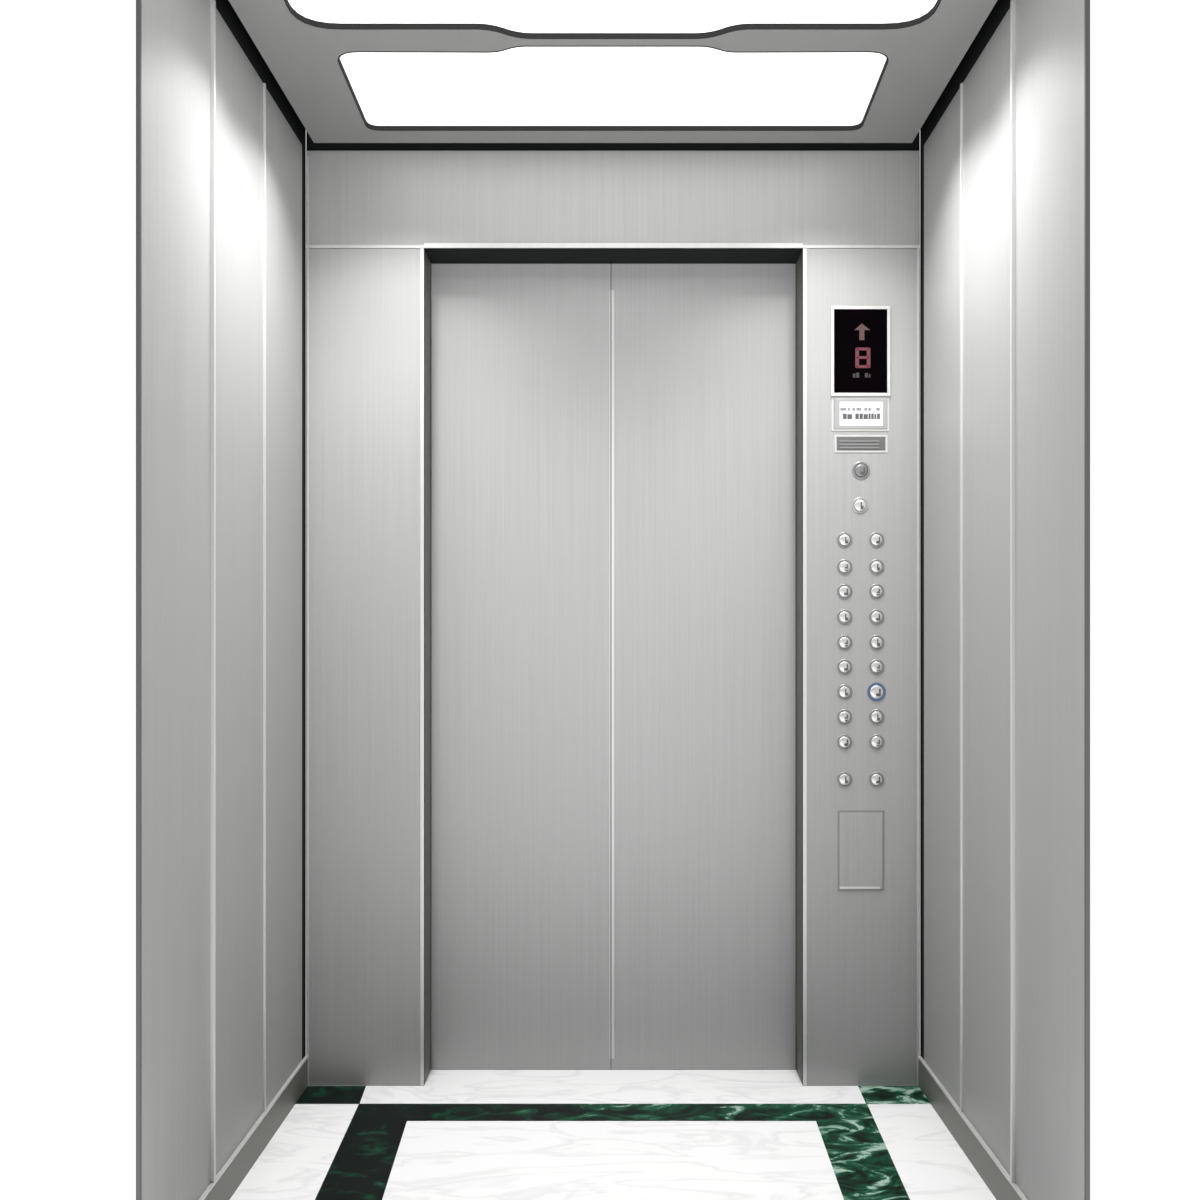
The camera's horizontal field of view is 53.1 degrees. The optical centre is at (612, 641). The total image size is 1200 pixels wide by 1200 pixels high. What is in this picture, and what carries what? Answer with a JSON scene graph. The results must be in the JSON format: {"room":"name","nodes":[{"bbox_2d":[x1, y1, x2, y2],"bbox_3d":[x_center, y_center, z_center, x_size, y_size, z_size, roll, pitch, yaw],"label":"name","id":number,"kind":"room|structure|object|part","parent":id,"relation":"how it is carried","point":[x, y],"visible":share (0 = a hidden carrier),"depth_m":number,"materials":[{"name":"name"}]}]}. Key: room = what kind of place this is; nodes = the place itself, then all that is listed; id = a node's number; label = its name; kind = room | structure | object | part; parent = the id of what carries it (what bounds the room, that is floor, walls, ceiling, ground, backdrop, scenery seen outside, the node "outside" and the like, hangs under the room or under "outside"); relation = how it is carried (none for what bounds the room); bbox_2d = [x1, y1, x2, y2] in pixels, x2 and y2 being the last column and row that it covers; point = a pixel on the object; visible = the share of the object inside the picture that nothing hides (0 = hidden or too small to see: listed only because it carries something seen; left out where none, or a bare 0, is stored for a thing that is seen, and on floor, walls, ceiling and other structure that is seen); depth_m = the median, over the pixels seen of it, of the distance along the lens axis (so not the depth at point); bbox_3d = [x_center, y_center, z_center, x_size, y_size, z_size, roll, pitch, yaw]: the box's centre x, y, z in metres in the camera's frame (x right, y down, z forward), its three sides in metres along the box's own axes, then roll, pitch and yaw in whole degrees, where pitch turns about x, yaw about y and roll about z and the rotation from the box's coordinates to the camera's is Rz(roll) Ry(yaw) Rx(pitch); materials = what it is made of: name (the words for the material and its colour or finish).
{"room":"elevator interior","nodes":[
{"label":"elevator interior","id":0,"kind":"room"},
{"bbox_2d":[136,0,305,1199],"bbox_3d":[-0.772,-0.090,2.486,0.007,2.460,1.068,0,0,0],"label":"wall","id":1,"kind":"structure","parent":0,"point":[173,36],"depth_m":2.35,"materials":[{"name":"metal"}]},
{"bbox_3d":[-0.771,-0.060,2.127,0.003,2.341,0.340,0,0,0],"label":"wall panel","id":2,"kind":"part","parent":1,"relation":"part of","materials":[{"name":"metal"}]},
{"bbox_2d":[210,0,215,1181],"bbox_3d":[-0.767,-0.099,2.300,0.008,2.265,0.009,0,0,0],"label":"trim","id":3,"kind":"structure","parent":1,"relation":"attached to","point":[212,2],"depth_m":2.30,"materials":[{"name":"metal"}]},
{"bbox_3d":[-0.771,-0.060,2.473,0.003,2.341,0.339,0,0,0],"label":"wall panel","id":4,"kind":"part","parent":1,"relation":"part of","materials":[{"name":"metal"}]},
{"bbox_2d":[198,1056,307,1199],"bbox_3d":[-0.766,1.072,2.477,0.008,0.076,1.044,0,0,0],"label":"baseboard","id":5,"kind":"structure","parent":1,"relation":"attached to","point":[236,1168],"depth_m":2.58,"materials":[{"name":"metal"}]},
{"bbox_2d":[263,83,265,1111],"bbox_3d":[-0.768,-0.099,2.645,0.006,2.265,0.008,0,0,0],"label":"trim","id":6,"kind":"structure","parent":1,"relation":"attached to","point":[264,84],"depth_m":2.64,"materials":[{"name":"metal"}]},
{"bbox_3d":[-0.771,-0.060,2.810,0.003,2.341,0.324,0,0,0],"label":"wall panel","id":7,"kind":"part","parent":1,"relation":"part of","materials":[{"name":"metal"}]},
{"bbox_2d":[306,130,919,1085],"bbox_3d":[0.000,-0.090,3.070,1.540,2.460,0.144,0,0,0],"label":"wall","id":8,"kind":"structure","parent":0,"point":[379,215],"depth_m":3.00,"materials":[{"name":"grey metal"}]},
{"bbox_3d":[-0.619,0.065,3.006,0.294,2.098,0.012,0,0,0],"label":"return panel","id":9,"kind":"part","parent":8,"relation":"part of","materials":[{"name":"metal"}]},
{"bbox_2d":[431,264,610,1069],"bbox_3d":[-0.239,0.064,3.122,0.466,2.091,0.023,0,0,0],"label":"door","id":10,"kind":"structure","parent":8,"relation":"in","point":[521,353],"depth_m":3.11,"materials":[{"name":"metal"}]},
{"bbox_3d":[0.000,-1.109,3.006,1.532,0.240,0.012,0,0,0],"label":"header panel","id":11,"kind":"part","parent":8,"relation":"part of","materials":[{"name":"metal"}]},
{"bbox_2d":[611,264,795,1069],"bbox_3d":[0.235,0.064,3.122,0.479,2.091,0.023,0,0,0],"label":"door","id":12,"kind":"structure","parent":8,"relation":"in","point":[703,356],"depth_m":3.11,"materials":[{"name":"metal"}]},
{"bbox_2d":[802,248,918,1085],"bbox_3d":[0.621,0.065,3.003,0.291,2.098,0.018,0,0,0],"label":"control panel","id":13,"kind":"object","parent":8,"relation":"attached to","point":[860,334],"visible":1,"depth_m":3.00,"materials":[{"name":"metal"}]},
{"bbox_2d":[852,497,867,513],"bbox_3d":[0.618,-0.341,2.999,0.041,0.041,0.002,0,0,0],"label":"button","id":14,"kind":"object","parent":13,"relation":"attached to","point":[859,504],"depth_m":3.00,"materials":[{"name":"grey metal"}]},
{"bbox_3d":[0.618,-0.726,2.997,0.149,0.225,0.006,0,0,0],"label":"display frame","id":15,"kind":"part","parent":13,"relation":"part of","materials":[{"name":"glass"}]},
{"bbox_2d":[834,435,887,452],"bbox_3d":[0.620,-0.496,2.999,0.133,0.044,0.002,0,0,0],"label":"speaker grille","id":16,"kind":"object","parent":13,"relation":"attached to","point":[842,443],"depth_m":3.00,"materials":[{"name":"metal"}]},
{"bbox_3d":[0.619,-0.570,2.998,0.131,0.075,0.003,0,0,0],"label":"notice plate","id":17,"kind":"part","parent":13,"relation":"part of","materials":[{"name":"grey"}]},
{"bbox_3d":[0.620,-0.570,2.997,0.108,0.060,0.001,0,0,0],"label":"plate","id":18,"kind":"part","parent":13,"relation":"part of","materials":[{"name":"white plastic"}]},
{"bbox_2d":[230,1070,995,1199],"bbox_3d":[0.000,1.125,2.546,1.540,0.031,1.181,0,0,0],"label":"floor","id":19,"kind":"structure","parent":0,"point":[460,1134],"depth_m":2.67,"materials":[{"name":"white stone"}]},
{"bbox_2d":[229,0,996,142],"bbox_3d":[0.000,-1.278,2.482,1.540,0.085,1.055,0,0,0],"label":"ceiling","id":20,"kind":"structure","parent":0,"point":[923,57],"depth_m":2.52,"materials":[{"name":"metal"}]},
{"bbox_2d":[284,0,940,38],"bbox_3d":[-0.001,-1.262,2.259,1.284,0.055,0.413,0,0,0],"label":"ceiling light","id":21,"kind":"object","parent":20,"relation":"attached to","point":[525,19],"visible":1,"depth_m":2.38,"materials":[{"name":"white plastic"}]},
{"bbox_2d":[338,46,887,130],"bbox_3d":[0.003,-1.262,2.692,1.208,0.055,0.430,0,0,0],"label":"ceiling light","id":22,"kind":"object","parent":20,"relation":"attached to","point":[518,88],"visible":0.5,"depth_m":2.71,"materials":[{"name":"white plastic"}]},
{"bbox_2d":[920,0,1089,1199],"bbox_3d":[0.772,-0.090,2.486,0.007,2.460,1.068,0,0,0],"label":"wall","id":23,"kind":"structure","parent":0,"point":[1053,36],"depth_m":2.28,"materials":[{"name":"metal"}]},
{"bbox_3d":[0.771,-0.060,2.810,0.003,2.341,0.324,0,0,0],"label":"wall panel","id":24,"kind":"part","parent":23,"relation":"part of","materials":[{"name":"metal"}]},
{"bbox_2d":[960,83,962,1111],"bbox_3d":[0.768,-0.099,2.645,0.006,2.265,0.008,0,0,0],"label":"trim","id":25,"kind":"structure","parent":23,"relation":"attached to","point":[961,84],"depth_m":2.64,"materials":[{"name":"metal"}]},
{"bbox_2d":[918,1056,1027,1199],"bbox_3d":[0.766,1.072,2.477,0.008,0.076,1.044,0,0,0],"label":"baseboard","id":26,"kind":"structure","parent":23,"relation":"attached to","point":[989,1168],"depth_m":2.58,"materials":[{"name":"metal"}]},
{"bbox_3d":[0.771,-0.060,2.473,0.003,2.341,0.339,0,0,0],"label":"wall panel","id":27,"kind":"part","parent":23,"relation":"part of","materials":[{"name":"metal"}]},
{"bbox_2d":[1010,0,1015,1181],"bbox_3d":[0.767,-0.099,2.300,0.008,2.265,0.009,0,0,0],"label":"trim","id":28,"kind":"structure","parent":23,"relation":"attached to","point":[1012,2],"depth_m":2.30,"materials":[{"name":"metal"}]},
{"bbox_3d":[0.771,-0.060,2.127,0.003,2.341,0.340,0,0,0],"label":"wall panel","id":29,"kind":"part","parent":23,"relation":"part of","materials":[{"name":"metal"}]}
]}

